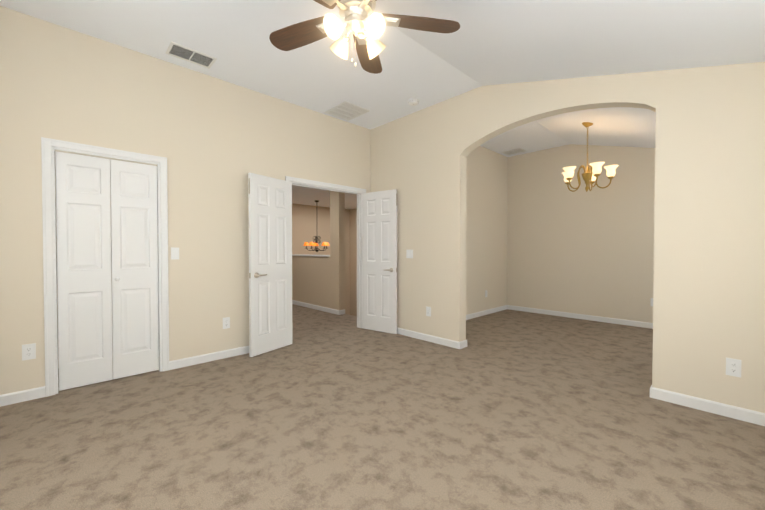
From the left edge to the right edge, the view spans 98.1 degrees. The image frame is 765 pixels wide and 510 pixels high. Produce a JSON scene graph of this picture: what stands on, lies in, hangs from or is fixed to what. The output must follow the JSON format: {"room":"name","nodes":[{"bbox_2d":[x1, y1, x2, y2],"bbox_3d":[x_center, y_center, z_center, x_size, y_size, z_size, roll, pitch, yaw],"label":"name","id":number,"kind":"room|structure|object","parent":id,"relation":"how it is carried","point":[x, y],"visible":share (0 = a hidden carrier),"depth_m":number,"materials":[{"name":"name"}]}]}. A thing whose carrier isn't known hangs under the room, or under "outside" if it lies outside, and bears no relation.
{"room":"empty bedroom","nodes":[
{"label":"empty bedroom","id":0,"kind":"room"},
{"bbox_2d":[55,167,112,367],"bbox_3d":[-2.805,-0.105,3.325,1.180,2.500,0.750,-1,1,-44],"label":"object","id":1,"kind":"structure","parent":0,"point":[56,260],"depth_m":3.34,"materials":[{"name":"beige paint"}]},
{"bbox_2d":[0,6,370,394],"bbox_3d":[-1.744,-0.397,3.735,4.485,3.070,0.120,-1,1,-44],"label":"wall","id":2,"kind":"structure","parent":0,"point":[214,141],"depth_m":3.30,"materials":[{"name":"beige paint"}]},
{"bbox_2d":[0,386,44,406],"bbox_3d":[-2.979,1.116,2.483,0.638,0.085,0.014,-1,1,-44],"label":"baseboard","id":3,"kind":"structure","parent":2,"relation":"attached to","point":[35,393],"depth_m":2.61,"materials":[{"name":"white wood"}]},
{"bbox_2d":[22,343,35,360],"bbox_3d":[-2.814,0.771,2.640,0.076,0.124,0.008,-1,1,-44],"label":"electrical outlet","id":4,"kind":"object","parent":2,"relation":"attached to","point":[28,351],"visible":1,"depth_m":2.64,"materials":[{"name":"white plastic"}]},
{"bbox_2d":[41,137,168,396],"bbox_3d":[-2.476,0.099,3.028,0.864,2.102,0.140,-1,1,-44],"label":"trim","id":5,"kind":"structure","parent":2,"relation":"attached to","point":[49,146],"depth_m":2.75,"materials":[{"name":"white wood"}]},
{"bbox_2d":[55,150,158,390],"bbox_3d":[-2.461,0.128,3.013,0.714,2.020,0.092,-1,1,-44],"label":"bifold closet door","id":6,"kind":"structure","parent":2,"relation":"in","point":[98,241],"depth_m":2.98,"materials":[{"name":"white painted wood"},{"name":"satin nickel"}]},
{"bbox_2d":[171,247,178,259],"bbox_3d":[-2.079,-0.015,3.328,0.072,0.120,0.012,-1,1,-44],"label":"light switch","id":7,"kind":"object","parent":2,"relation":"attached to","point":[174,253],"visible":1,"depth_m":3.32,"materials":[{"name":"white plastic"}]},
{"bbox_2d":[169,346,248,369],"bbox_3d":[-1.668,1.096,3.739,1.264,0.085,0.014,-1,1,-44],"label":"baseboard","id":8,"kind":"structure","parent":2,"relation":"attached to","point":[199,359],"depth_m":3.54,"materials":[{"name":"white wood"}]},
{"bbox_2d":[223,317,229,328],"bbox_3d":[-1.730,0.754,3.677,0.076,0.124,0.008,-1,1,-44],"label":"electrical outlet","id":9,"kind":"object","parent":2,"relation":"attached to","point":[226,322],"visible":1,"depth_m":3.68,"materials":[{"name":"white plastic"}]},
{"bbox_2d":[248,173,292,356],"bbox_3d":[-1.297,0.109,3.906,0.594,2.030,0.234,-1,1,-44],"label":"door leaf","id":10,"kind":"structure","parent":2,"relation":"in","point":[270,262],"depth_m":3.87,"materials":[{"name":"white painted wood"},{"name":"satin nickel"}]},
{"bbox_2d":[285,176,365,327],"bbox_3d":[-0.780,0.065,4.665,1.323,2.117,0.160,-1,1,-44],"label":"door frame","id":11,"kind":"structure","parent":2,"relation":"attached to","point":[358,192],"depth_m":5.03,"materials":[{"name":"white wood"}]},
{"bbox_2d":[362,189,396,333],"bbox_3d":[-0.038,0.094,4.845,0.190,2.030,0.610,-1,1,-44],"label":"door leaf","id":12,"kind":"structure","parent":2,"relation":"in","point":[379,260],"depth_m":4.80,"materials":[{"name":"white painted wood"},{"name":"satin nickel"}]},
{"bbox_2d":[292,191,344,309],"bbox_3d":[-1.857,1.311,7.310,0.130,5.340,3.200,-1,1,-44],"label":"wall","id":13,"kind":"structure","parent":0,"point":[319,281],"depth_m":6.32,"materials":[{"name":"beige paint"}]},
{"bbox_2d":[292,254,329,256],"bbox_3d":[-1.954,0.003,7.390,0.180,0.035,2.920,-1,1,-44],"label":"trim","id":14,"kind":"structure","parent":13,"relation":"on","point":[311,255],"depth_m":6.72,"materials":[{"name":"white wood"}]},
{"bbox_2d":[292,300,344,314],"bbox_3d":[-1.857,1.039,7.296,0.144,0.085,3.214,-1,1,-44],"label":"baseboard","id":15,"kind":"structure","parent":13,"relation":"attached to","point":[325,309],"depth_m":6.55,"materials":[{"name":"white wood"}]},
{"bbox_2d":[292,204,349,314],"bbox_3d":[-3.016,1.292,8.498,5.640,5.340,0.120,-1,1,-44],"label":"wall","id":16,"kind":"structure","parent":0,"point":[304,223],"depth_m":9.44,"materials":[{"name":"beige paint"}]},
{"bbox_2d":[292,304,356,340],"bbox_3d":[-2.475,1.152,6.037,2.780,0.100,4.180,-1,1,-44],"label":"floor","id":17,"kind":"structure","parent":0,"point":[308,322],"depth_m":5.46,"materials":[{"name":"beige carpet"}]},
{"bbox_2d":[292,185,356,209],"bbox_3d":[-1.570,-1.403,6.946,5.640,0.100,4.300,-1,1,-44],"label":"ceiling","id":18,"kind":"structure","parent":0,"point":[304,195],"depth_m":7.89,"materials":[{"name":"white paint"}]},
{"bbox_2d":[304,200,328,251],"bbox_3d":[-1.648,-0.722,8.432,0.655,1.310,0.657,-1,1,-44],"label":"chandelier","id":19,"kind":"object","parent":18,"relation":"hanging from","point":[315,244],"visible":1,"depth_m":8.40,"materials":[{"name":"orange glass"}]},
{"bbox_2d":[349,209,356,316],"bbox_3d":[0.506,1.287,8.811,0.120,5.340,4.300,-1,1,-44],"label":"wall","id":20,"kind":"structure","parent":0,"point":[353,254],"depth_m":10.17,"materials":[{"name":"beige paint"}]},
{"bbox_2d":[0,309,764,509],"bbox_3d":[0.931,1.198,3.124,7.470,0.100,4.740,-1,1,-44],"label":"floor carpet","id":21,"kind":"object","parent":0,"point":[507,409],"visible":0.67,"depth_m":2.16,"materials":[{"name":"beige carpet"}]},
{"bbox_2d":[650,385,764,425],"bbox_3d":[2.538,1.119,2.317,0.014,0.085,1.054,-1,1,-44],"label":"baseboard","id":22,"kind":"structure","parent":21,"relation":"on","point":[742,414],"depth_m":2.44,"materials":[{"name":"white wood"}]},
{"bbox_2d":[0,0,764,156],"bbox_3d":[0.931,-1.625,3.079,7.470,0.953,4.740,-1,1,-44],"label":"ceiling","id":23,"kind":"structure","parent":0,"point":[492,42],"depth_m":2.77,"materials":[{"name":"white paint"}]},
{"bbox_2d":[166,41,216,68],"bbox_3d":[-1.821,-1.898,3.166,0.380,0.009,0.240,-1,1,-44],"label":"ceiling vent","id":24,"kind":"object","parent":23,"relation":"in","point":[179,51],"visible":1,"depth_m":3.16,"materials":[{"name":"white plastic"}]},
{"bbox_2d":[324,101,369,120],"bbox_3d":[-0.475,-1.919,4.441,0.410,0.009,0.460,-1,1,-44],"label":"ceiling vent","id":25,"kind":"object","parent":23,"relation":"in","point":[345,110],"visible":1,"depth_m":4.43,"materials":[{"name":"white plastic"}]},
{"bbox_2d":[269,0,459,73],"bbox_3d":[-0.191,-1.479,2.008,1.252,0.663,1.291,-1,1,-44],"label":"ceiling fan","id":26,"kind":"object","parent":23,"relation":"hanging from","point":[362,23],"visible":1,"depth_m":2.11,"materials":[{"name":"brown wood"}]},
{"bbox_2d":[408,98,418,105],"bbox_3d":[0.385,-1.897,4.130,0.140,0.042,0.140,-1,1,-44],"label":"smoke detector","id":27,"kind":"object","parent":23,"relation":"attached to","point":[413,101],"visible":1,"depth_m":4.09,"materials":[{"name":"white plastic"}]},
{"bbox_2d":[501,148,525,154],"bbox_3d":[2.475,-1.948,6.255,0.260,0.009,0.360,-1,1,-44],"label":"ceiling vent","id":28,"kind":"object","parent":23,"relation":"in","point":[514,151],"visible":1,"depth_m":6.25,"materials":[{"name":"white plastic"}]},
{"bbox_2d":[562,122,618,191],"bbox_3d":[2.739,-1.301,4.432,0.644,0.931,0.663,-1,1,-44],"label":"chandelier","id":29,"kind":"object","parent":23,"relation":"hanging from","point":[589,176],"visible":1,"depth_m":4.35,"materials":[{"name":"gold metal"}]},
{"bbox_2d":[466,146,507,314],"bbox_3d":[1.479,-0.429,5.769,2.985,3.070,0.120,-1,1,-44],"label":"wall","id":30,"kind":"structure","parent":0,"point":[486,211],"depth_m":6.09,"materials":[{"name":"beige paint"}]},
{"bbox_2d":[466,305,506,319],"bbox_3d":[1.471,1.065,5.693,2.835,0.085,0.014,-1,1,-44],"label":"baseboard","id":31,"kind":"structure","parent":30,"relation":"attached to","point":[470,316],"depth_m":6.08,"materials":[{"name":"white wood"}]},
{"bbox_2d":[371,62,764,412],"bbox_3d":[1.423,-0.394,3.569,0.140,3.070,4.740,-1,1,-44],"label":"wall","id":32,"kind":"structure","parent":0,"point":[709,273],"depth_m":2.59,"materials":[{"name":"beige paint"}]},
{"bbox_2d":[406,250,412,257],"bbox_3d":[0.372,-0.015,4.562,0.012,0.120,0.118,-1,1,-44],"label":"light switch","id":33,"kind":"object","parent":32,"relation":"attached to","point":[409,253],"visible":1,"depth_m":4.56,"materials":[{"name":"white plastic"}]},
{"bbox_2d":[426,306,430,316],"bbox_3d":[0.601,0.739,4.337,0.008,0.124,0.076,-1,1,-44],"label":"electrical outlet","id":34,"kind":"object","parent":32,"relation":"attached to","point":[428,311],"visible":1,"depth_m":4.33,"materials":[{"name":"white plastic"}]},
{"bbox_2d":[397,327,461,348],"bbox_3d":[0.369,1.083,4.574,0.025,0.085,1.624,-1,1,-44],"label":"baseboard","id":35,"kind":"structure","parent":32,"relation":"attached to","point":[442,341],"depth_m":4.30,"materials":[{"name":"white wood"}]},
{"bbox_2d":[462,340,466,346],"bbox_3d":[0.753,1.085,4.403,0.014,0.085,0.844,-1,1,-44],"label":"baseboard","id":36,"kind":"structure","parent":32,"relation":"attached to","point":[464,343],"depth_m":4.06,"materials":[{"name":"white wood"}]},
{"bbox_2d":[726,358,741,377],"bbox_3d":[2.496,0.800,2.359,0.008,0.124,0.076,-1,1,-44],"label":"electrical outlet","id":37,"kind":"object","parent":32,"relation":"attached to","point":[733,367],"visible":1,"depth_m":2.36,"materials":[{"name":"white plastic"}]},
{"bbox_2d":[507,144,654,322],"bbox_3d":[3.849,-0.423,5.366,0.120,3.070,3.980,-1,1,-44],"label":"wall","id":38,"kind":"structure","parent":0,"point":[580,250],"depth_m":5.71,"materials":[{"name":"beige paint"}]},
{"bbox_2d":[507,305,652,328],"bbox_3d":[3.790,1.070,5.354,0.014,0.085,3.710,-1,1,-44],"label":"baseboard","id":39,"kind":"structure","parent":38,"relation":"attached to","point":[541,311],"depth_m":5.67,"materials":[{"name":"white wood"}]}
]}

